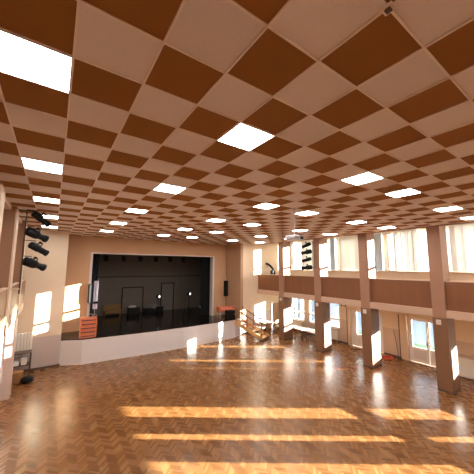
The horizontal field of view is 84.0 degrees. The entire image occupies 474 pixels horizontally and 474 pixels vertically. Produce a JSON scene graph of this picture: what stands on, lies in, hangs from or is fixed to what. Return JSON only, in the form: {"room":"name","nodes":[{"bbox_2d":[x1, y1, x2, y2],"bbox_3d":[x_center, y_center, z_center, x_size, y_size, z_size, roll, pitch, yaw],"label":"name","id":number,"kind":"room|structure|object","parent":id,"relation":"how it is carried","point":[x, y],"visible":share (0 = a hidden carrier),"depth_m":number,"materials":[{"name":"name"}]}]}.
{"room":"community hall","nodes":[
{"label":"community hall","id":0,"kind":"room"},
{"bbox_2d":[13,230,68,370],"bbox_3d":[-10.389,2.637,12.858,3.300,7.560,0.240,5,-8,-34],"label":"wall","id":1,"kind":"structure","parent":0,"point":[41,314],"depth_m":13.18,"materials":[{"name":"beige paint"}]},
{"bbox_2d":[4,197,21,223],"bbox_3d":[-4.267,-1.694,4.134,0.210,0.840,21.780,5,-8,-34],"label":"trim","id":2,"kind":"structure","parent":1,"relation":"attached to","point":[7,205],"depth_m":7.67,"materials":[{"name":"beige paint"}]},
{"bbox_2d":[15,332,32,356],"bbox_3d":[-10.152,5.462,12.425,0.690,1.790,0.120,5,-8,-34],"label":"radiator","id":3,"kind":"object","parent":1,"relation":"attached to","point":[23,341],"visible":0.83,"depth_m":12.46,"materials":[{"name":"white metal"}]},
{"bbox_2d":[23,334,240,371],"bbox_3d":[-5.508,6.720,15.477,14.370,0.096,1.128,5,-8,-34],"label":"baseboard","id":4,"kind":"structure","parent":1,"relation":"attached to","point":[239,334],"depth_m":14.14,"materials":[{"name":"white paint"}]},
{"bbox_2d":[61,235,225,332],"bbox_3d":[-5.484,2.652,18.329,10.950,6.288,0.360,5,-8,-34],"label":"wall","id":5,"kind":"structure","parent":0,"point":[80,248],"depth_m":16.31,"materials":[{"name":"beige paint"}]},
{"bbox_2d":[86,252,213,316],"bbox_3d":[-5.443,3.509,18.261,8.586,4.572,0.432,5,-8,-34],"label":"trim","id":6,"kind":"structure","parent":5,"relation":"attached to","point":[211,308],"depth_m":20.16,"materials":[{"name":"white paint"}]},
{"bbox_2d":[95,254,200,315],"bbox_3d":[-8.057,3.064,21.998,11.520,6.288,0.240,5,-8,-34],"label":"wall","id":7,"kind":"structure","parent":0,"point":[110,289],"depth_m":22.27,"materials":[{"name":"black paint"}]},
{"bbox_2d":[121,287,143,313],"bbox_3d":[-8.453,5.097,21.289,1.698,2.082,0.096,5,-8,-34],"label":"door","id":8,"kind":"structure","parent":7,"relation":"in","point":[130,296],"depth_m":21.29,"materials":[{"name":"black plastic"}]},
{"bbox_2d":[98,275,199,277],"bbox_3d":[-7.973,3.280,21.849,10.920,0.090,0.060,5,-8,-34],"label":"trim","id":9,"kind":"structure","parent":7,"relation":"attached to","point":[172,275],"depth_m":21.93,"materials":[{"name":"grey paint"}]},
{"bbox_2d":[160,282,173,309],"bbox_3d":[-6.072,5.164,22.940,1.188,2.352,0.096,5,-8,-34],"label":"door","id":10,"kind":"structure","parent":7,"relation":"in","point":[167,289],"depth_m":22.96,"materials":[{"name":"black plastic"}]},
{"bbox_2d":[226,244,242,333],"bbox_3d":[-0.315,3.607,20.832,0.510,7.560,1.980,5,-8,-34],"label":"wall","id":11,"kind":"structure","parent":0,"point":[234,252],"depth_m":20.51,"materials":[{"name":"beige paint"}]},
{"bbox_2d":[0,0,473,244],"bbox_3d":[1.350,-0.834,8.936,14.589,0.073,23.408,5,-8,-34],"label":"ceiling","id":12,"kind":"structure","parent":0,"point":[344,89],"depth_m":3.19,"materials":[{"name":"wood"}]},
{"bbox_2d":[0,29,72,93],"bbox_3d":[-1.854,-1.579,2.388,0.600,0.026,0.600,5,-8,-34],"label":"recessed light","id":13,"kind":"object","parent":12,"relation":"in","point":[22,58],"visible":0.95,"depth_m":2.38,"materials":[{"name":"white paint"}]},
{"bbox_2d":[21,157,62,174],"bbox_3d":[-3.562,-1.304,4.839,0.600,0.026,0.600,5,-8,-34],"label":"recessed light","id":14,"kind":"object","parent":12,"relation":"in","point":[28,163],"visible":0.96,"depth_m":4.83,"materials":[{"name":"white paint"}]},
{"bbox_2d":[33,196,59,203],"bbox_3d":[-5.269,-1.029,7.290,0.600,0.026,0.600,5,-8,-34],"label":"recessed light","id":15,"kind":"object","parent":12,"relation":"in","point":[40,199],"visible":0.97,"depth_m":7.32,"materials":[{"name":"white paint"}]},
{"bbox_2d":[125,208,147,213],"bbox_3d":[-3.296,-0.863,8.646,0.600,0.026,0.600,5,-8,-34],"label":"recessed light","id":16,"kind":"object","parent":12,"relation":"in","point":[129,209],"visible":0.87,"depth_m":8.64,"materials":[{"name":"white paint"}]},
{"bbox_2d":[127,209,145,212],"bbox_3d":[-3.296,-0.859,8.646,0.572,0.007,0.572,5,-8,-34],"label":"diffuser","id":17,"kind":"object","parent":16,"relation":"attached to","point":[129,210],"depth_m":8.72,"materials":[{"name":"white plastic"}]},
{"bbox_2d":[153,184,185,193],"bbox_3d":[-1.588,-1.138,6.195,0.600,0.026,0.600,5,-8,-34],"label":"recessed light","id":18,"kind":"object","parent":12,"relation":"in","point":[162,187],"visible":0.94,"depth_m":6.16,"materials":[{"name":"white paint"}]},
{"bbox_2d":[207,219,225,221],"bbox_3d":[-0.829,-0.655,10.341,0.600,0.026,0.600,5,-8,-34],"label":"recessed light","id":19,"kind":"object","parent":12,"relation":"in","point":[210,220],"visible":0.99,"depth_m":10.33,"materials":[{"name":"white paint"}]},
{"bbox_2d":[217,122,274,150],"bbox_3d":[0.119,-1.413,3.744,0.600,0.026,0.600,5,-8,-34],"label":"recessed light","id":20,"kind":"object","parent":12,"relation":"in","point":[243,136],"visible":0.9,"depth_m":3.72,"materials":[{"name":"white paint"}]},
{"bbox_2d":[253,203,279,208],"bbox_3d":[0.878,-0.931,7.890,0.600,0.026,0.600,5,-8,-34],"label":"recessed light","id":21,"kind":"object","parent":12,"relation":"in","point":[264,205],"visible":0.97,"depth_m":7.92,"materials":[{"name":"white paint"}]},
{"bbox_2d":[286,208,303,240],"bbox_3d":[1.751,-0.395,8.110,0.480,0.982,0.398,6,-9,-42],"label":"projector","id":22,"kind":"object","parent":12,"relation":"hanging from","point":[294,237],"visible":1,"depth_m":7.95,"materials":[{"name":"grey plastic"}]},
{"bbox_2d":[296,211,317,215],"bbox_3d":[2.358,-0.806,8.907,0.600,0.026,0.600,5,-8,-34],"label":"recessed light","id":23,"kind":"object","parent":12,"relation":"in","point":[306,213],"visible":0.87,"depth_m":8.91,"materials":[{"name":"white paint"}]},
{"bbox_2d":[347,221,365,223],"bbox_3d":[4.825,-0.598,10.601,0.600,0.026,0.600,5,-8,-34],"label":"recessed light","id":24,"kind":"object","parent":12,"relation":"in","point":[353,222],"visible":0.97,"depth_m":10.63,"materials":[{"name":"white paint"}]},
{"bbox_2d":[341,172,382,184],"bbox_3d":[2.586,-1.206,5.438,0.600,0.026,0.600,5,-8,-34],"label":"recessed light","id":25,"kind":"object","parent":12,"relation":"in","point":[366,177],"visible":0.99,"depth_m":5.41,"materials":[{"name":"white paint"}]},
{"bbox_2d":[380,0,396,16],"bbox_3d":[1.068,-1.604,1.856,0.080,0.029,0.080,5,-8,-34],"label":"bracket","id":26,"kind":"object","parent":12,"relation":"attached to","point":[390,6],"visible":1,"depth_m":1.84,"materials":[{"name":"white metal"}]},
{"bbox_2d":[385,188,421,197],"bbox_3d":[4.066,-1.081,6.455,0.600,0.026,0.600,5,-8,-34],"label":"recessed light","id":27,"kind":"object","parent":12,"relation":"in","point":[406,192],"visible":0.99,"depth_m":6.47,"materials":[{"name":"white paint"}]},
{"bbox_2d":[433,206,462,211],"bbox_3d":[6.532,-0.873,8.150,0.600,0.026,0.600,5,-8,-34],"label":"recessed light","id":28,"kind":"object","parent":12,"relation":"in","point":[453,207],"visible":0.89,"depth_m":8.21,"materials":[{"name":"white paint"}]},
{"bbox_2d":[0,328,473,473],"bbox_3d":[2.297,5.999,7.843,18.960,0.150,22.260,5,-8,-34],"label":"floor","id":29,"kind":"structure","parent":0,"point":[241,404],"depth_m":8.85,"materials":[{"name":"brown wood"}]},
{"bbox_2d":[0,180,5,238],"bbox_3d":[-5.566,1.831,5.293,0.849,7.470,0.534,5,-8,-34],"label":"column","id":30,"kind":"structure","parent":29,"relation":"on","point":[2,189],"depth_m":5.83,"materials":[{"name":"beige paint"}]},
{"bbox_2d":[0,206,19,394],"bbox_3d":[-7.274,2.106,7.745,0.849,7.470,0.534,5,-8,-34],"label":"column","id":31,"kind":"structure","parent":29,"relation":"on","point":[9,231],"depth_m":7.91,"materials":[{"name":"beige paint"}]},
{"bbox_2d":[10,209,37,293],"bbox_3d":[-6.616,0.432,8.208,0.503,2.629,0.106,5,-8,-34],"label":"bar","id":32,"kind":"object","parent":31,"relation":"attached to","point":[27,210],"visible":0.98,"depth_m":8.19,"materials":[{"name":"black metal"},{"name":"black paint"}]},
{"bbox_2d":[21,257,46,270],"bbox_3d":[-6.428,0.853,8.351,0.288,0.466,0.687,-2,-7,22],"label":"spotlight","id":33,"kind":"object","parent":32,"relation":"attached to","point":[29,262],"visible":1,"depth_m":8.23,"materials":[{"name":"black metal"}]},
{"bbox_2d":[24,227,48,241],"bbox_3d":[-6.428,-0.077,8.455,0.288,0.466,0.687,-2,-7,22],"label":"spotlight","id":34,"kind":"object","parent":32,"relation":"attached to","point":[34,233],"visible":1,"depth_m":8.34,"materials":[{"name":"black metal"}]},
{"bbox_2d":[28,241,48,255],"bbox_3d":[-6.366,0.373,8.449,0.288,0.465,0.609,-2,-7,22],"label":"spotlight","id":35,"kind":"object","parent":32,"relation":"attached to","point":[36,247],"visible":1,"depth_m":8.37,"materials":[{"name":"black metal"}]},
{"bbox_2d":[31,211,50,227],"bbox_3d":[-6.361,-0.575,8.557,0.288,0.487,0.593,-2,-7,22],"label":"spotlight","id":36,"kind":"object","parent":32,"relation":"attached to","point":[39,217],"visible":1,"depth_m":8.48,"materials":[{"name":"black metal"}]},
{"bbox_2d":[0,221,26,400],"bbox_3d":[-9.067,2.395,10.319,0.849,7.470,0.534,5,-8,-34],"label":"column","id":37,"kind":"structure","parent":29,"relation":"on","point":[11,332],"depth_m":10.16,"materials":[{"name":"beige paint"}]},
{"bbox_2d":[12,369,23,383],"bbox_3d":[-9.605,6.066,11.404,0.500,0.420,0.400,5,-8,-34],"label":"cardboard box","id":38,"kind":"object","parent":29,"relation":"on","point":[17,375],"visible":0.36,"depth_m":11.30,"materials":[{"name":"brown cardboard"}]},
{"bbox_2d":[13,349,31,375],"bbox_3d":[-9.855,5.815,12.029,0.680,1.060,0.560,5,-8,-34],"label":"side table","id":39,"kind":"object","parent":29,"relation":"on","point":[23,351],"visible":0.51,"depth_m":12.01,"materials":[{"name":"brown wood"}]},
{"bbox_2d":[13,359,19,366],"bbox_3d":[-9.974,5.699,11.898,0.200,0.200,0.300,5,-8,-34],"label":"box","id":40,"kind":"object","parent":39,"relation":"on","point":[16,362],"visible":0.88,"depth_m":11.81,"materials":[{"name":"white cardboard"}]},
{"bbox_2d":[13,361,28,367],"bbox_3d":[-9.855,5.830,12.027,0.640,0.030,0.520,5,-8,-34],"label":"shelf","id":41,"kind":"object","parent":39,"relation":"attached to","point":[27,363],"depth_m":11.91,"materials":[{"name":"brown wood"}]},
{"bbox_2d":[21,357,26,364],"bbox_3d":[-9.760,5.677,12.049,0.200,0.280,0.300,5,-8,-34],"label":"box","id":42,"kind":"object","parent":39,"relation":"on","point":[23,359],"visible":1,"depth_m":11.95,"materials":[{"name":"white paint"}]},
{"bbox_2d":[20,374,33,383],"bbox_3d":[-9.018,6.082,11.300,0.470,0.369,0.352,5,-8,-34],"label":"bag","id":43,"kind":"object","parent":29,"relation":"on","point":[27,379],"visible":1,"depth_m":11.21,"materials":[{"name":"black fabric"}]},
{"bbox_2d":[59,318,240,364],"bbox_3d":[-6.131,6.539,19.113,11.310,1.164,7.710,5,-8,-34],"label":"stage platform","id":44,"kind":"object","parent":29,"relation":"on","point":[96,349],"visible":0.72,"depth_m":14.99,"materials":[{"name":"white paint"}]},
{"bbox_2d":[61,307,240,340],"bbox_3d":[-6.124,5.937,19.178,11.310,0.048,7.722,5,-8,-34],"label":"floor","id":45,"kind":"structure","parent":44,"relation":"on","point":[123,324],"depth_m":17.73,"materials":[{"name":"black wood"}]},
{"bbox_2d":[79,333,95,338],"bbox_3d":[-7.979,5.210,14.028,0.784,0.195,0.544,5,-8,-33],"label":"crate","id":46,"kind":"object","parent":45,"relation":"on","point":[90,334],"visible":0.76,"depth_m":13.81,"materials":[{"name":"plastic"}]},
{"bbox_2d":[79,329,96,334],"bbox_3d":[-7.968,5.012,14.057,0.784,0.195,0.544,4,-8,-31],"label":"crate","id":47,"kind":"object","parent":46,"relation":"on","point":[91,330],"visible":0.78,"depth_m":13.85,"materials":[{"name":"plastic"}]},
{"bbox_2d":[79,325,96,330],"bbox_3d":[-7.971,4.814,14.078,0.784,0.195,0.544,4,-8,-32],"label":"crate","id":48,"kind":"object","parent":47,"relation":"on","point":[92,326],"visible":0.81,"depth_m":13.88,"materials":[{"name":"plastic"}]},
{"bbox_2d":[80,321,96,326],"bbox_3d":[-7.962,4.615,14.106,0.784,0.195,0.544,5,-8,-33],"label":"crate","id":49,"kind":"object","parent":48,"relation":"on","point":[94,322],"visible":0.8,"depth_m":13.92,"materials":[{"name":"plastic"}]},
{"bbox_2d":[80,316,96,322],"bbox_3d":[-7.976,4.415,14.119,0.784,0.195,0.544,5,-8,-34],"label":"crate","id":50,"kind":"object","parent":49,"relation":"on","point":[94,318],"visible":0.88,"depth_m":13.98,"materials":[{"name":"plastic"}]},
{"bbox_2d":[87,284,93,313],"bbox_3d":[-8.657,4.117,15.456,0.480,2.688,0.480,6,-9,-40],"label":"loudspeaker","id":51,"kind":"object","parent":45,"relation":"on","point":[91,286],"visible":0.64,"depth_m":15.45,"materials":[{"name":"black metal"}]},
{"bbox_2d":[89,285,92,302],"bbox_3d":[-8.573,3.323,15.453,0.180,1.030,0.015,6,-9,-40],"label":"grille","id":52,"kind":"object","parent":51,"relation":"attached to","point":[90,286],"depth_m":15.44,"materials":[{"name":"black plastic"}]},
{"bbox_2d":[89,254,98,316],"bbox_3d":[-9.401,3.015,16.074,1.530,4.972,0.100,5,-8,-34],"label":"stage curtain","id":53,"kind":"object","parent":45,"relation":"on","point":[95,266],"visible":0.06,"depth_m":16.50,"materials":[{"name":"black fabric"}]},
{"bbox_2d":[92,281,98,315],"bbox_3d":[-8.506,4.068,15.757,0.270,2.857,0.120,5,-8,-34],"label":"cloth","id":54,"kind":"object","parent":45,"relation":"on","point":[96,283],"visible":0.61,"depth_m":15.81,"materials":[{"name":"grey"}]},
{"bbox_2d":[103,304,121,316],"bbox_3d":[-9.490,5.585,20.056,1.240,0.820,0.440,5,-8,-34],"label":"bench","id":55,"kind":"object","parent":45,"relation":"on","point":[113,308],"visible":1,"depth_m":20.07,"materials":[{"name":"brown wood"}]},
{"bbox_2d":[127,305,139,314],"bbox_3d":[-8.122,5.712,20.628,0.868,0.712,0.560,5,-8,-34],"label":"box","id":56,"kind":"object","parent":45,"relation":"on","point":[131,310],"visible":1,"depth_m":20.42,"materials":[{"name":"black plastic"}]},
{"bbox_2d":[143,303,163,312],"bbox_3d":[-6.913,5.847,21.735,1.550,0.710,0.578,5,-8,-34],"label":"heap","id":57,"kind":"object","parent":45,"relation":"on","point":[151,308],"visible":0.99,"depth_m":21.53,"materials":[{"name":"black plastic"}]},
{"bbox_2d":[200,257,209,314],"bbox_3d":[-2.217,3.637,21.155,1.590,4.972,0.100,5,-8,-34],"label":"stage curtain","id":58,"kind":"object","parent":45,"relation":"on","point":[205,261],"visible":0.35,"depth_m":20.94,"materials":[{"name":"black fabric"}]},
{"bbox_2d":[222,281,227,316],"bbox_3d":[-0.854,4.689,20.077,0.480,2.688,0.480,-3,-7,27],"label":"loudspeaker","id":59,"kind":"object","parent":45,"relation":"on","point":[225,282],"visible":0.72,"depth_m":20.04,"materials":[{"name":"black metal"}]},
{"bbox_2d":[225,310,234,318],"bbox_3d":[-0.509,5.633,19.140,0.664,0.600,0.412,4,-8,-29],"label":"stage monitor","id":60,"kind":"object","parent":45,"relation":"on","point":[229,314],"visible":1,"depth_m":18.97,"materials":[{"name":"black metal"}]},
{"bbox_2d":[228,311,234,318],"bbox_3d":[-0.413,5.614,18.968,0.560,0.520,0.017,4,-8,-29],"label":"grille","id":61,"kind":"object","parent":60,"relation":"attached to","point":[231,315],"depth_m":18.96,"materials":[{"name":"black plastic"}]},
{"bbox_3d":[-0.819,5.584,19.598,1.238,0.801,0.560,4,-7,-28],"label":"covered table","id":62,"kind":"object","parent":45,"relation":"on","visible":0},
{"bbox_2d":[216,305,234,311],"bbox_3d":[-0.821,5.348,19.615,1.275,0.352,0.635,4,-7,-28],"label":"tablecloth","id":63,"kind":"object","parent":62,"relation":"on","point":[223,308],"visible":0.91,"depth_m":19.40,"materials":[{"name":"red fabric"}]},
{"bbox_2d":[232,307,269,341],"bbox_3d":[0.988,6.127,18.908,2.483,2.124,1.110,-3,-7,28],"label":"stairs","id":64,"kind":"structure","parent":29,"relation":"on","point":[265,336],"depth_m":18.67,"materials":[{"name":"brown wood"}]},
{"bbox_2d":[261,321,274,332],"bbox_3d":[2.361,7.011,20.477,0.900,0.740,0.700,5,-8,-37],"label":"folding table","id":65,"kind":"object","parent":29,"relation":"on","point":[269,322],"visible":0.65,"depth_m":20.40,"materials":[{"name":"beige"}]},
{"bbox_2d":[278,242,292,340],"bbox_3d":[3.463,3.450,18.928,0.846,7.470,0.534,5,-8,-34],"label":"column","id":66,"kind":"structure","parent":29,"relation":"on","point":[284,248],"depth_m":18.62,"materials":[{"name":"beige paint"}]},
{"bbox_2d":[293,325,308,340],"bbox_3d":[4.372,6.820,18.742,0.800,0.740,1.500,5,-8,-34],"label":"folding table","id":67,"kind":"object","parent":29,"relation":"on","point":[295,327],"visible":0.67,"depth_m":18.44,"materials":[{"name":"beige plastic"}]},
{"bbox_2d":[304,329,314,341],"bbox_3d":[5.233,6.688,17.558,0.800,0.740,1.200,5,-8,-34],"label":"folding table","id":68,"kind":"object","parent":29,"relation":"on","point":[312,331],"visible":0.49,"depth_m":17.74,"materials":[{"name":"beige"}]},
{"bbox_2d":[313,238,331,352],"bbox_3d":[5.255,3.161,16.354,0.846,7.470,0.534,5,-8,-34],"label":"column","id":69,"kind":"structure","parent":29,"relation":"on","point":[320,252],"depth_m":16.05,"materials":[{"name":"beige paint"}]},
{"bbox_3d":[4.797,1.164,16.472,0.125,1.860,0.099,5,-8,-34],"label":"bar","id":70,"kind":"object","parent":69,"relation":"attached to","visible":0},
{"bbox_2d":[301,264,311,269],"bbox_3d":[4.394,1.885,16.553,0.677,0.386,0.288,0,-7,4],"label":"spotlight","id":71,"kind":"object","parent":70,"relation":"attached to","point":[308,267],"visible":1,"depth_m":16.46,"materials":[{"name":"black metal"}]},
{"bbox_2d":[301,249,311,254],"bbox_3d":[4.397,0.936,16.662,0.686,0.424,0.288,0,-7,4],"label":"spotlight","id":72,"kind":"object","parent":70,"relation":"attached to","point":[309,251],"visible":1,"depth_m":16.57,"materials":[{"name":"black metal"}]},
{"bbox_2d":[331,329,337,339],"bbox_3d":[6.607,6.750,18.067,0.096,0.725,0.720,5,-8,-34],"label":"radiator","id":73,"kind":"object","parent":29,"relation":"on","point":[334,333],"visible":0.74,"depth_m":17.93,"materials":[{"name":"white metal"}]},
{"bbox_2d":[358,233,381,368],"bbox_3d":[6.963,2.886,13.902,0.846,7.470,0.534,5,-8,-34],"label":"column","id":74,"kind":"structure","parent":29,"relation":"on","point":[370,325],"depth_m":13.60,"materials":[{"name":"beige paint"}]},
{"bbox_2d":[426,226,460,394],"bbox_3d":[8.780,2.593,11.294,0.846,7.470,0.534,5,-8,-34],"label":"column","id":75,"kind":"structure","parent":29,"relation":"on","point":[446,358],"depth_m":10.99,"materials":[{"name":"beige paint"}]},
{"bbox_2d":[457,353,473,380],"bbox_3d":[11.124,5.895,11.329,0.500,0.940,2.890,5,-8,-34],"label":"base cabinet","id":76,"kind":"object","parent":29,"relation":"on","point":[465,362],"visible":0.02,"depth_m":11.98,"materials":[{"name":"white wood"}]},
{"bbox_2d":[243,243,278,332],"bbox_3d":[2.203,3.697,21.511,4.410,7.560,0.240,5,-8,-34],"label":"wall","id":77,"kind":"structure","parent":0,"point":[255,257],"depth_m":20.95,"materials":[{"name":"beige paint"}]},
{"bbox_2d":[270,301,278,328],"bbox_3d":[3.091,6.452,21.793,0.990,2.160,0.285,5,-8,-34],"label":"door","id":78,"kind":"structure","parent":77,"relation":"in","point":[275,304],"depth_m":21.76,"materials":[{"name":"beige paint"}]},
{"bbox_2d":[258,221,473,244],"bbox_3d":[7.864,-0.715,12.475,0.162,0.756,21.780,5,-8,-34],"label":"trim","id":79,"kind":"structure","parent":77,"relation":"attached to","point":[471,221],"depth_m":13.03,"materials":[{"name":"beige paint"}]},
{"bbox_2d":[291,225,473,366],"bbox_3d":[10.196,2.892,13.694,0.210,7.680,22.260,5,-8,-34],"label":"wall","id":80,"kind":"structure","parent":0,"point":[464,330],"depth_m":15.15,"materials":[{"name":"beige paint"}]},
{"bbox_2d":[292,298,304,321],"bbox_3d":[4.837,5.666,20.958,0.324,1.914,1.416,5,-8,-34],"label":"window","id":81,"kind":"structure","parent":80,"relation":"in","point":[295,313],"depth_m":21.25,"materials":[{"name":"white paint"}]},
{"bbox_2d":[294,242,303,270],"bbox_3d":[4.643,1.618,21.736,0.324,2.274,2.286,5,-8,-34],"label":"window","id":82,"kind":"structure","parent":80,"relation":"in","point":[298,242],"depth_m":21.60,"materials":[{"name":"white paint"}]},
{"bbox_2d":[291,242,293,269],"bbox_3d":[4.261,1.572,21.989,0.090,2.288,1.410,5,-8,-34],"label":"curtain","id":83,"kind":"object","parent":82,"relation":"hanging from","point":[292,243],"visible":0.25,"depth_m":21.57,"materials":[{"name":"beige fabric"}]},
{"bbox_2d":[307,300,314,324],"bbox_3d":[5.631,5.538,19.818,0.324,1.914,0.666,5,-8,-34],"label":"window","id":84,"kind":"structure","parent":80,"relation":"in","point":[310,322],"depth_m":19.97,"materials":[{"name":"white paint"}]},
{"bbox_2d":[305,239,337,270],"bbox_3d":[6.205,1.366,19.493,0.324,2.274,2.856,5,-8,-34],"label":"window","id":85,"kind":"structure","parent":80,"relation":"in","point":[328,239],"depth_m":18.57,"materials":[{"name":"white paint"}]},
{"bbox_2d":[302,240,313,269],"bbox_3d":[5.695,1.341,19.930,0.090,2.288,2.010,5,-8,-34],"label":"curtain","id":86,"kind":"object","parent":85,"relation":"hanging from","point":[311,262],"visible":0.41,"depth_m":20.29,"materials":[{"name":"beige fabric"}]},
{"bbox_2d":[328,237,334,269],"bbox_3d":[6.703,1.178,18.484,0.090,2.288,0.510,5,-8,-34],"label":"curtain","id":87,"kind":"object","parent":85,"relation":"hanging from","point":[332,247],"visible":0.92,"depth_m":18.49,"materials":[{"name":"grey fabric"}]},
{"bbox_2d":[330,314,340,329],"bbox_3d":[6.689,5.368,18.298,0.324,1.914,1.086,5,-8,-34],"label":"window","id":88,"kind":"structure","parent":80,"relation":"in","point":[334,318],"depth_m":18.09,"materials":[{"name":"white paint"}]},
{"bbox_2d":[293,329,399,356],"bbox_3d":[10.078,6.532,13.203,0.036,0.096,21.780,5,-8,-34],"label":"baseboard","id":89,"kind":"structure","parent":80,"relation":"attached to","point":[293,329],"depth_m":17.57,"materials":[{"name":"brown wood"}]},
{"bbox_2d":[346,307,350,344],"bbox_3d":[7.319,5.843,17.259,0.084,2.370,0.198,5,-8,-34],"label":"trim","id":90,"kind":"structure","parent":80,"relation":"attached to","point":[347,308],"depth_m":17.23,"materials":[{"name":"beige paint"}]},
{"bbox_2d":[340,234,385,271],"bbox_3d":[7.989,1.079,16.931,0.324,2.274,2.946,5,-8,-34],"label":"window","id":91,"kind":"structure","parent":80,"relation":"in","point":[381,234],"depth_m":15.88,"materials":[{"name":"white paint"}]},
{"bbox_2d":[339,235,358,270],"bbox_3d":[7.548,1.042,17.270,0.090,2.288,1.740,5,-8,-34],"label":"curtain","id":92,"kind":"object","parent":91,"relation":"hanging from","point":[349,255],"visible":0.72,"depth_m":17.42,"materials":[{"name":"beige fabric"}]},
{"bbox_2d":[374,232,382,270],"bbox_3d":[8.513,0.887,15.886,0.090,2.288,0.570,5,-8,-34],"label":"curtain","id":93,"kind":"object","parent":91,"relation":"hanging from","point":[377,236],"visible":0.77,"depth_m":15.86,"materials":[{"name":"grey fabric"}]},
{"bbox_2d":[257,289,473,321],"bbox_3d":[8.953,3.408,12.770,2.808,0.312,21.780,5,-8,-34],"label":"balcony slab","id":94,"kind":"object","parent":80,"relation":"attached to","point":[465,316],"visible":0.44,"depth_m":12.87,"materials":[{"name":"beige paint"}]},
{"bbox_2d":[258,274,278,291],"bbox_3d":[2.431,3.452,20.030,0.138,1.206,2.484,5,-8,-34],"label":"parapet","id":95,"kind":"object","parent":94,"relation":"on","point":[270,282],"visible":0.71,"depth_m":19.96,"materials":[{"name":"brown wood"}]},
{"bbox_2d":[266,263,274,274],"bbox_3d":[2.748,3.162,21.481,0.758,2.140,0.591,-3,-7,25],"label":"light","id":96,"kind":"object","parent":94,"relation":"on","point":[272,271],"visible":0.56,"depth_m":21.42,"materials":[{"name":"black plastic"}]},
{"bbox_2d":[284,275,314,295],"bbox_3d":[4.175,3.171,17.527,0.138,1.206,2.658,5,-8,-34],"label":"parapet","id":97,"kind":"object","parent":94,"relation":"on","point":[298,284],"visible":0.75,"depth_m":17.45,"materials":[{"name":"brown wood"}]},
{"bbox_2d":[321,276,360,300],"bbox_3d":[5.925,2.889,15.015,0.138,1.206,2.508,5,-8,-34],"label":"parapet","id":98,"kind":"object","parent":94,"relation":"on","point":[334,287],"visible":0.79,"depth_m":14.90,"materials":[{"name":"brown wood"}]},
{"bbox_2d":[370,278,431,308],"bbox_3d":[7.687,2.605,12.485,0.138,1.206,2.700,5,-8,-34],"label":"parapet","id":99,"kind":"object","parent":94,"relation":"on","point":[406,292],"visible":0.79,"depth_m":12.33,"materials":[{"name":"brown wood"}]},
{"bbox_2d":[444,281,473,312],"bbox_3d":[9.514,2.310,9.862,0.138,1.206,2.736,5,-8,-34],"label":"parapet","id":100,"kind":"object","parent":94,"relation":"on","point":[459,294],"visible":0.9,"depth_m":10.56,"materials":[{"name":"brown wood"}]},
{"bbox_2d":[350,309,383,352],"bbox_3d":[8.060,5.775,16.380,0.156,2.310,2.070,5,-8,-34],"label":"door","id":101,"kind":"structure","parent":80,"relation":"in","point":[356,338],"depth_m":16.91,"materials":[{"name":"white paint"}]},
{"bbox_2d":[398,315,408,360],"bbox_3d":[9.206,5.539,14.550,0.084,2.370,0.408,5,-8,-34],"label":"trim","id":102,"kind":"structure","parent":80,"relation":"attached to","point":[402,320],"depth_m":14.52,"materials":[{"name":"beige paint"}]},
{"bbox_2d":[407,317,435,366],"bbox_3d":[9.964,5.468,13.647,0.156,2.310,1.920,5,-8,-34],"label":"door","id":103,"kind":"structure","parent":80,"relation":"in","point":[417,354],"depth_m":13.87,"materials":[{"name":"white paint"}]},
{"bbox_2d":[386,228,456,272],"bbox_3d":[9.830,0.782,14.289,0.324,2.274,3.294,5,-8,-34],"label":"window","id":104,"kind":"structure","parent":80,"relation":"in","point":[420,258],"depth_m":14.37,"materials":[{"name":"white paint"}]},
{"bbox_2d":[392,229,419,270],"bbox_3d":[9.384,0.746,14.634,0.080,2.288,1.258,5,-8,-34],"label":"curtain","id":105,"kind":"object","parent":104,"relation":"attached to","point":[406,254],"visible":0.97,"depth_m":14.60,"materials":[{"name":"white fabric"}]},
{"bbox_2d":[448,223,473,271],"bbox_3d":[11.363,0.427,11.793,0.080,2.288,2.941,5,-8,-34],"label":"window blind","id":106,"kind":"object","parent":104,"relation":"attached to","point":[461,236],"visible":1,"depth_m":12.60,"materials":[{"name":"white fabric"}]},
{"label":"outside","id":107,"kind":"structure","parent":0,"visible":0},
{"bbox_2d":[272,299,433,346],"bbox_3d":[59.203,11.815,54.552,119.400,0.160,260.000,5,-8,-34],"label":"sky","id":108,"kind":"structure","parent":107,"point":[418,327],"depth_m":24.52,"materials":[{"name":"white"}]},
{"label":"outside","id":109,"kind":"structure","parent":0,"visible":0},
{"bbox_2d":[272,313,434,350],"bbox_3d":[14.165,6.592,11.527,4.000,0.130,120.000,5,-8,-34],"label":"ground","id":110,"kind":"structure","parent":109,"point":[415,345],"depth_m":17.46,"materials":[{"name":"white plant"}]},
{"bbox_3d":[-5.381,1.581,2.991,0.240,7.680,22.260,5,-8,-34],"label":"wall","id":111,"kind":"structure","parent":0,"visible":0},
{"bbox_2d":[0,302,23,339],"bbox_3d":[-4.698,2.259,3.390,1.428,0.312,21.780,5,-8,-34],"label":"balcony slab","id":112,"kind":"object","parent":111,"relation":"attached to","point":[12,319],"visible":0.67,"depth_m":9.10,"materials":[{"name":"beige paint"}]},
{"bbox_2d":[0,287,7,329],"bbox_3d":[-6.150,1.926,6.712,0.132,1.098,2.508,5,-8,-34],"label":"parapet","id":113,"kind":"object","parent":112,"relation":"on","point":[3,291],"visible":1,"depth_m":7.29,"materials":[{"name":"brown wood"}]},
{"bbox_2d":[9,282,18,318],"bbox_3d":[-7.900,2.208,9.225,0.132,1.098,2.658,5,-8,-34],"label":"parapet","id":114,"kind":"object","parent":112,"relation":"on","point":[14,294],"visible":0.46,"depth_m":9.32,"materials":[{"name":"brown wood"}]},
{"bbox_2d":[20,279,25,305],"bbox_3d":[-9.643,2.489,11.728,0.132,1.098,2.484,5,-8,-34],"label":"parapet","id":115,"kind":"object","parent":112,"relation":"on","point":[23,280],"visible":0.43,"depth_m":11.95,"materials":[{"name":"brown wood"}]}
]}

